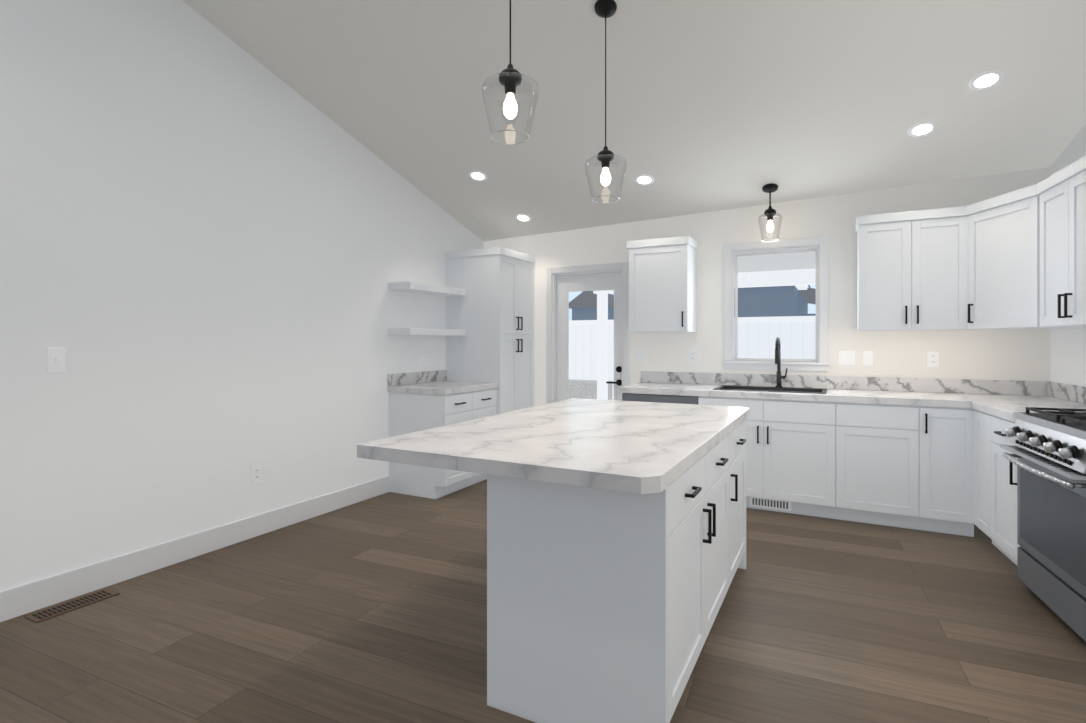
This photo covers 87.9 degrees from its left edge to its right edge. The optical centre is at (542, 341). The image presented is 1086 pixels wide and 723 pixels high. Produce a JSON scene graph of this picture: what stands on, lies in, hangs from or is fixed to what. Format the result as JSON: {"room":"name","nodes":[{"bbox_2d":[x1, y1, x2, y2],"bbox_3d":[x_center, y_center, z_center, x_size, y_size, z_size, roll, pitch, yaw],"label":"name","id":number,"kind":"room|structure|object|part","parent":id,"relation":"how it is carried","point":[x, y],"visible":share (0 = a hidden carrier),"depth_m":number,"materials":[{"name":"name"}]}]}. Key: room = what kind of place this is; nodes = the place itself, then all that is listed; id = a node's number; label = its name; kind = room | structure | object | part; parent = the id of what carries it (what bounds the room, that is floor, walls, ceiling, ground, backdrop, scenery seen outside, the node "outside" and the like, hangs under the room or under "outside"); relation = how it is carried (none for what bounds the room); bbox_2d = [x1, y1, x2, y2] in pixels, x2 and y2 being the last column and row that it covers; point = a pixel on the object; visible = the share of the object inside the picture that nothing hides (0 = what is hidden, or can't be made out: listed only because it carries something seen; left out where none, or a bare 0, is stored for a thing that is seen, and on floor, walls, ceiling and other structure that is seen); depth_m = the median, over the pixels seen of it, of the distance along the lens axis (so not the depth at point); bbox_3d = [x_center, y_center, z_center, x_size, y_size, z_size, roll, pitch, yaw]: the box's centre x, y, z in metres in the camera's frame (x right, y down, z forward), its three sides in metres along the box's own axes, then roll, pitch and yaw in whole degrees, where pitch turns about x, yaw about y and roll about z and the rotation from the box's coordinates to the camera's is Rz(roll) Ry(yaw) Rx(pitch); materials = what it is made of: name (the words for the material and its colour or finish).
{"room":"kitchen","nodes":[
{"label":"kitchen","id":0,"kind":"room"},
{"bbox_2d":[0,0,483,591],"bbox_3d":[-2.522,-1.047,2.774,0.150,4.694,8.080,0,0,28],"label":"wall","id":1,"kind":"structure","parent":0,"point":[212,258],"depth_m":3.31,"materials":[{"name":"paint"}]},
{"bbox_2d":[47,348,65,371],"bbox_3d":[-2.416,0.090,2.798,0.013,0.120,0.075,0,0,28],"label":"light switch","id":2,"kind":"object","parent":1,"relation":"attached to","point":[56,357],"visible":1,"depth_m":2.80,"materials":[{"name":"white plastic"}]},
{"bbox_2d":[0,476,388,621],"bbox_3d":[-2.788,1.230,2.087,0.013,0.140,6.276,0,0,28],"label":"baseboard","id":3,"kind":"structure","parent":1,"relation":"attached to","point":[36,595],"depth_m":3.25,"materials":[{"name":"white paint"}]},
{"bbox_2d":[252,464,261,483],"bbox_3d":[-1.913,0.885,3.765,0.009,0.118,0.072,0,0,28],"label":"outlet","id":4,"kind":"object","parent":1,"relation":"attached to","point":[256,469],"visible":1,"depth_m":3.76,"materials":[{"name":"white plastic"}]},
{"bbox_2d":[421,353,425,365],"bbox_3d":[-1.118,0.168,5.287,0.009,0.118,0.072,0,0,28],"label":"outlet plate","id":5,"kind":"object","parent":1,"relation":"attached to","point":[423,355],"visible":1,"depth_m":5.28,"materials":[{"name":"white plastic"}]},
{"bbox_2d":[388,282,465,296],"bbox_3d":[-1.043,-0.475,5.164,0.253,0.060,0.807,0,0,28],"label":"floating shelf","id":6,"kind":"object","parent":1,"relation":"attached to","point":[411,287],"visible":1,"depth_m":5.00,"materials":[{"name":"white paint"}]},
{"bbox_2d":[388,328,465,335],"bbox_3d":[-1.043,-0.085,5.164,0.253,0.060,0.807,0,0,28],"label":"floating shelf","id":7,"kind":"object","parent":1,"relation":"attached to","point":[391,331],"visible":1,"depth_m":4.95,"materials":[{"name":"white paint"}]},
{"bbox_2d":[0,479,1085,722],"bbox_3d":[0.141,1.350,1.382,6.160,0.100,8.080,0,0,28],"label":"floor","id":8,"kind":"structure","parent":0,"point":[372,610],"depth_m":2.51,"materials":[{"name":"brown wood"}]},
{"bbox_2d":[25,588,119,622],"bbox_3d":[-2.312,1.296,2.777,0.120,0.006,0.340,0,0,28],"label":"floor vent","id":9,"kind":"object","parent":8,"relation":"in","point":[54,611],"visible":1,"depth_m":2.76,"materials":[{"name":"brown metal"}]},
{"bbox_2d":[387,370,497,498],"bbox_3d":[-0.875,0.790,5.074,0.634,1.019,0.812,0,0,28],"label":"base cabinet","id":10,"kind":"object","parent":8,"relation":"on","point":[418,401],"visible":0.59,"depth_m":4.80,"materials":[{"name":"white paint"}]},
{"bbox_2d":[387,370,497,394],"bbox_3d":[-0.884,0.358,5.078,0.614,0.154,0.812,0,0,28],"label":"countertop","id":11,"kind":"structure","parent":10,"relation":"on","point":[426,382],"depth_m":4.98,"materials":[{"name":"stone"}]},
{"bbox_2d":[445,247,534,413],"bbox_3d":[-0.517,0.205,5.722,0.663,2.190,0.687,0,0,28],"label":"pantry cabinet","id":12,"kind":"object","parent":8,"relation":"on","point":[496,312],"visible":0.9,"depth_m":5.46,"materials":[{"name":"white paint"}]},
{"bbox_2d":[357,398,749,722],"bbox_3d":[0.270,0.843,2.708,1.170,0.914,1.950,0,0,28],"label":"kitchen island","id":13,"kind":"object","parent":8,"relation":"on","point":[616,530],"visible":1,"depth_m":1.92,"materials":[{"name":"white paint"}]},
{"bbox_2d":[357,398,749,493],"bbox_3d":[0.262,0.411,2.712,1.150,0.050,1.950,0,0,28],"label":"island countertop","id":14,"kind":"structure","parent":13,"relation":"on","point":[635,447],"depth_m":2.13,"materials":[{"name":"stone"}]},
{"bbox_2d":[618,337,1085,564],"bbox_3d":[1.720,0.631,3.322,3.275,1.338,2.874,0,0,28],"label":"base cabinets","id":15,"kind":"object","parent":8,"relation":"on","point":[925,454],"visible":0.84,"depth_m":3.98,"materials":[{"name":"white paint"}]},
{"bbox_2d":[623,393,697,404],"bbox_3d":[0.963,0.866,4.654,0.623,0.848,0.058,0,0,28],"label":"dishwasher","id":16,"kind":"object","parent":15,"relation":"in","point":[679,398],"depth_m":4.62,"materials":[{"name":"grey metal"}]},
{"bbox_2d":[713,385,826,393],"bbox_3d":[1.831,0.493,4.538,0.816,0.226,0.446,0,0,28],"label":"sink","id":17,"kind":"object","parent":15,"relation":"in","point":[778,388],"depth_m":4.60,"materials":[{"name":"grey metal"}]},
{"bbox_2d":[775,337,787,387],"bbox_3d":[1.941,0.171,4.598,0.096,0.418,0.214,0,0,28],"label":"faucet","id":18,"kind":"object","parent":15,"relation":"on","point":[777,343],"depth_m":4.66,"materials":[{"name":"black metal"}]},
{"bbox_2d":[618,382,1085,422],"bbox_3d":[1.720,0.411,3.322,3.275,0.050,2.873,0,0,28],"label":"countertop","id":19,"kind":"structure","parent":15,"relation":"on","point":[1002,406],"depth_m":4.00,"materials":[{"name":"stone"}]},
{"bbox_2d":[1000,407,1085,641],"bbox_3d":[2.612,0.818,2.554,0.696,0.965,0.760,0,0,22],"label":"range","id":20,"kind":"object","parent":8,"relation":"on","point":[1049,447],"visible":1,"depth_m":2.61,"materials":[{"name":"grey metal"}]},
{"bbox_3d":[2.346,0.600,2.655,0.148,0.026,0.700,0,0,28],"label":"handle","id":21,"kind":"part","parent":20,"relation":"part of","materials":[{"name":"silver metal"}]},
{"bbox_2d":[182,0,1085,240],"bbox_3d":[0.141,-2.361,1.382,6.160,2.616,8.080,0,0,28],"label":"ceiling","id":22,"kind":"structure","parent":0,"point":[718,102],"depth_m":3.63,"materials":[{"name":"paint"}]},
{"bbox_2d":[468,171,487,180],"bbox_3d":[-0.565,-1.437,4.888,0.168,0.048,0.161,0,0,28],"label":"recessed light","id":23,"kind":"object","parent":22,"relation":"in","point":[475,175],"visible":1,"depth_m":4.88,"materials":[{"name":"white"}]},
{"bbox_2d":[491,0,529,144],"bbox_3d":[-0.130,-1.463,2.234,0.228,1.309,0.228,0,0,28],"label":"pendant light","id":24,"kind":"object","parent":22,"relation":"hanging from","point":[510,78],"visible":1,"depth_m":2.22,"materials":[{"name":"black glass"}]},
{"bbox_3d":[-0.130,-0.923,2.234,0.228,0.230,0.228,0,0,28],"label":"lamp shade","id":25,"kind":"part","parent":24,"relation":"part of","materials":[{"name":"clear glass"}]},
{"bbox_3d":[-0.130,-0.934,2.234,0.058,0.098,0.058,0,0,28],"label":"bulb","id":26,"kind":"part","parent":24,"relation":"part of","materials":[{"name":"white glass"}]},
{"bbox_2d":[515,214,531,221],"bbox_3d":[-0.195,-1.218,5.552,0.168,0.048,0.161,0,0,28],"label":"recessed light","id":27,"kind":"object","parent":22,"relation":"in","point":[525,218],"visible":1,"depth_m":5.55,"materials":[{"name":"white"}]},
{"bbox_2d":[592,0,619,202],"bbox_3d":[0.342,-1.307,3.071,0.228,1.069,0.228,0,0,28],"label":"pendant light","id":28,"kind":"object","parent":22,"relation":"hanging from","point":[605,9],"visible":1,"depth_m":3.05,"materials":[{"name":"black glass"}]},
{"bbox_3d":[0.342,-0.899,3.071,0.058,0.098,0.058,0,0,28],"label":"bulb","id":29,"kind":"part","parent":28,"relation":"part of","materials":[{"name":"white glass"}]},
{"bbox_3d":[0.342,-0.888,3.071,0.228,0.230,0.228,0,0,28],"label":"lamp shade","id":30,"kind":"part","parent":28,"relation":"part of","materials":[{"name":"clear glass"}]},
{"bbox_2d":[634,174,654,184],"bbox_3d":[0.840,-1.341,4.672,0.168,0.048,0.161,0,0,28],"label":"recessed light","id":31,"kind":"object","parent":22,"relation":"in","point":[643,179],"visible":1,"depth_m":4.67,"materials":[{"name":"white"}]},
{"bbox_2d":[762,183,778,241],"bbox_3d":[1.850,-1.047,4.585,0.180,0.448,0.180,0,0,28],"label":"pendant light","id":32,"kind":"object","parent":22,"relation":"hanging from","point":[768,188],"visible":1,"depth_m":4.56,"materials":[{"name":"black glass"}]},
{"bbox_3d":[1.850,-0.939,4.585,0.058,0.098,0.058,0,0,28],"label":"bulb","id":33,"kind":"part","parent":32,"relation":"part of","materials":[{"name":"white glass"}]},
{"bbox_2d":[907,121,937,136],"bbox_3d":[2.519,-1.408,3.738,0.168,0.048,0.161,0,0,28],"label":"recessed light","id":34,"kind":"object","parent":22,"relation":"in","point":[919,129],"visible":1,"depth_m":3.73,"materials":[{"name":"white"}]},
{"bbox_2d":[968,70,1004,90],"bbox_3d":[2.586,-1.522,3.285,0.168,0.048,0.161,0,0,28],"label":"recessed light","id":35,"kind":"object","parent":22,"relation":"in","point":[988,79],"visible":1,"depth_m":3.28,"materials":[{"name":"white"}]},
{"bbox_2d":[484,167,1049,405],"bbox_3d":[1.520,0.019,5.135,4.827,2.561,0.150,0,0,28],"label":"wall","id":36,"kind":"structure","parent":0,"point":[1015,355],"depth_m":4.62,"materials":[{"name":"paint"}]},
{"bbox_2d":[546,262,629,403],"bbox_3d":[0.468,0.269,5.675,0.894,2.062,0.168,0,0,28],"label":"door frame","id":37,"kind":"structure","parent":36,"relation":"attached to","point":[551,279],"depth_m":5.75,"materials":[{"name":"white paint"}]},
{"bbox_2d":[557,272,621,400],"bbox_3d":[0.468,0.297,5.677,0.722,1.946,0.048,0,0,28],"label":"exterior door","id":38,"kind":"structure","parent":36,"relation":"in","point":[606,281],"depth_m":5.73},
{"bbox_2d":[606,366,621,385],"bbox_3d":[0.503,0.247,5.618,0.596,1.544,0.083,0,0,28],"label":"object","id":39,"kind":"structure","parent":38,"relation":"attached to","point":[619,368],"depth_m":5.49,"materials":[{"name":"black metal"}]},
{"bbox_3d":[0.697,0.335,5.503,0.145,0.190,0.060,0,0,28],"label":"handle","id":40,"kind":"part","parent":39,"relation":"part of","materials":[{"name":"black metal"}]},
{"bbox_2d":[689,350,696,362],"bbox_3d":[1.363,0.135,5.127,0.072,0.118,0.009,0,0,28],"label":"outlet","id":41,"kind":"object","parent":36,"relation":"attached to","point":[692,353],"visible":1,"depth_m":5.12,"materials":[{"name":"white plastic"}]},
{"bbox_2d":[721,237,829,370],"bbox_3d":[1.996,-0.307,4.855,0.860,1.105,0.185,0,0,28],"label":"kitchen window","id":42,"kind":"structure","parent":36,"relation":"in","point":[814,249],"depth_m":4.82,"materials":[{"name":"white paint"}]},
{"bbox_2d":[838,351,854,365],"bbox_3d":[2.457,0.135,4.555,0.118,0.118,0.008,0,0,28],"label":"switch plate","id":43,"kind":"object","parent":36,"relation":"attached to","point":[845,358],"visible":1,"depth_m":4.55,"materials":[{"name":"white plastic"}]},
{"bbox_2d":[627,156,1085,332],"bbox_3d":[1.957,-0.512,3.944,3.159,0.855,1.549,0,0,28],"label":"upper cabinet","id":44,"kind":"object","parent":36,"relation":"attached to","point":[1014,260],"visible":1,"depth_m":3.93,"materials":[{"name":"white paint"}]},
{"bbox_2d":[863,351,872,365],"bbox_3d":[2.589,0.135,4.483,0.072,0.118,0.013,0,0,28],"label":"switch plate","id":45,"kind":"object","parent":36,"relation":"attached to","point":[867,355],"visible":1,"depth_m":4.48,"materials":[{"name":"white plastic"}]},
{"bbox_2d":[927,352,938,366],"bbox_3d":[2.970,0.135,4.287,0.072,0.118,0.009,0,0,28],"label":"outlet","id":46,"kind":"object","parent":36,"relation":"attached to","point":[932,357],"visible":1,"depth_m":4.29,"materials":[{"name":"white plastic"}]},
{"bbox_2d":[1050,124,1085,385],"bbox_3d":[2.207,-1.126,0.302,0.149,4.852,8.140,0,0,22],"label":"wall","id":47,"kind":"structure","parent":0,"point":[1067,346],"depth_m":3.72,"materials":[{"name":"paint"}]},
{"bbox_2d":[641,371,1085,403],"bbox_3d":[1.735,0.333,3.350,3.275,0.104,2.811,0,0,28],"label":"backsplash","id":48,"kind":"structure","parent":47,"relation":"attached to","point":[1075,393],"depth_m":4.42,"materials":[{"name":"stone"}]},
{"label":"outside","id":49,"kind":"structure","parent":0,"visible":0},
{"bbox_3d":[10.501,1.485,20.086,60.000,0.130,34.669,0,0,28],"label":"ground","id":50,"kind":"structure","parent":49,"visible":0},
{"bbox_2d":[569,316,815,399],"bbox_3d":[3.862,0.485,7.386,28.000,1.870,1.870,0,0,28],"label":"fence","id":51,"kind":"object","parent":50,"relation":"on","point":[757,336],"visible":0.02,"depth_m":8.74,"materials":[{"name":"white"}]},
{"bbox_2d":[569,285,815,319],"bbox_3d":[6.998,-1.170,21.533,13.250,5.180,11.350,0,0,28],"label":"neighbouring house","id":52,"kind":"structure","parent":50,"relation":"on","point":[773,301],"depth_m":16.16,"materials":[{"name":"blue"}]},
{"bbox_2d":[593,248,815,399],"bbox_3d":[3.094,0.190,6.091,6.560,2.459,2.998,0,0,28],"label":"canopy","id":53,"kind":"object","parent":50,"relation":"on","point":[787,269],"visible":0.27,"depth_m":7.52,"materials":[{"name":"white"}]}
]}

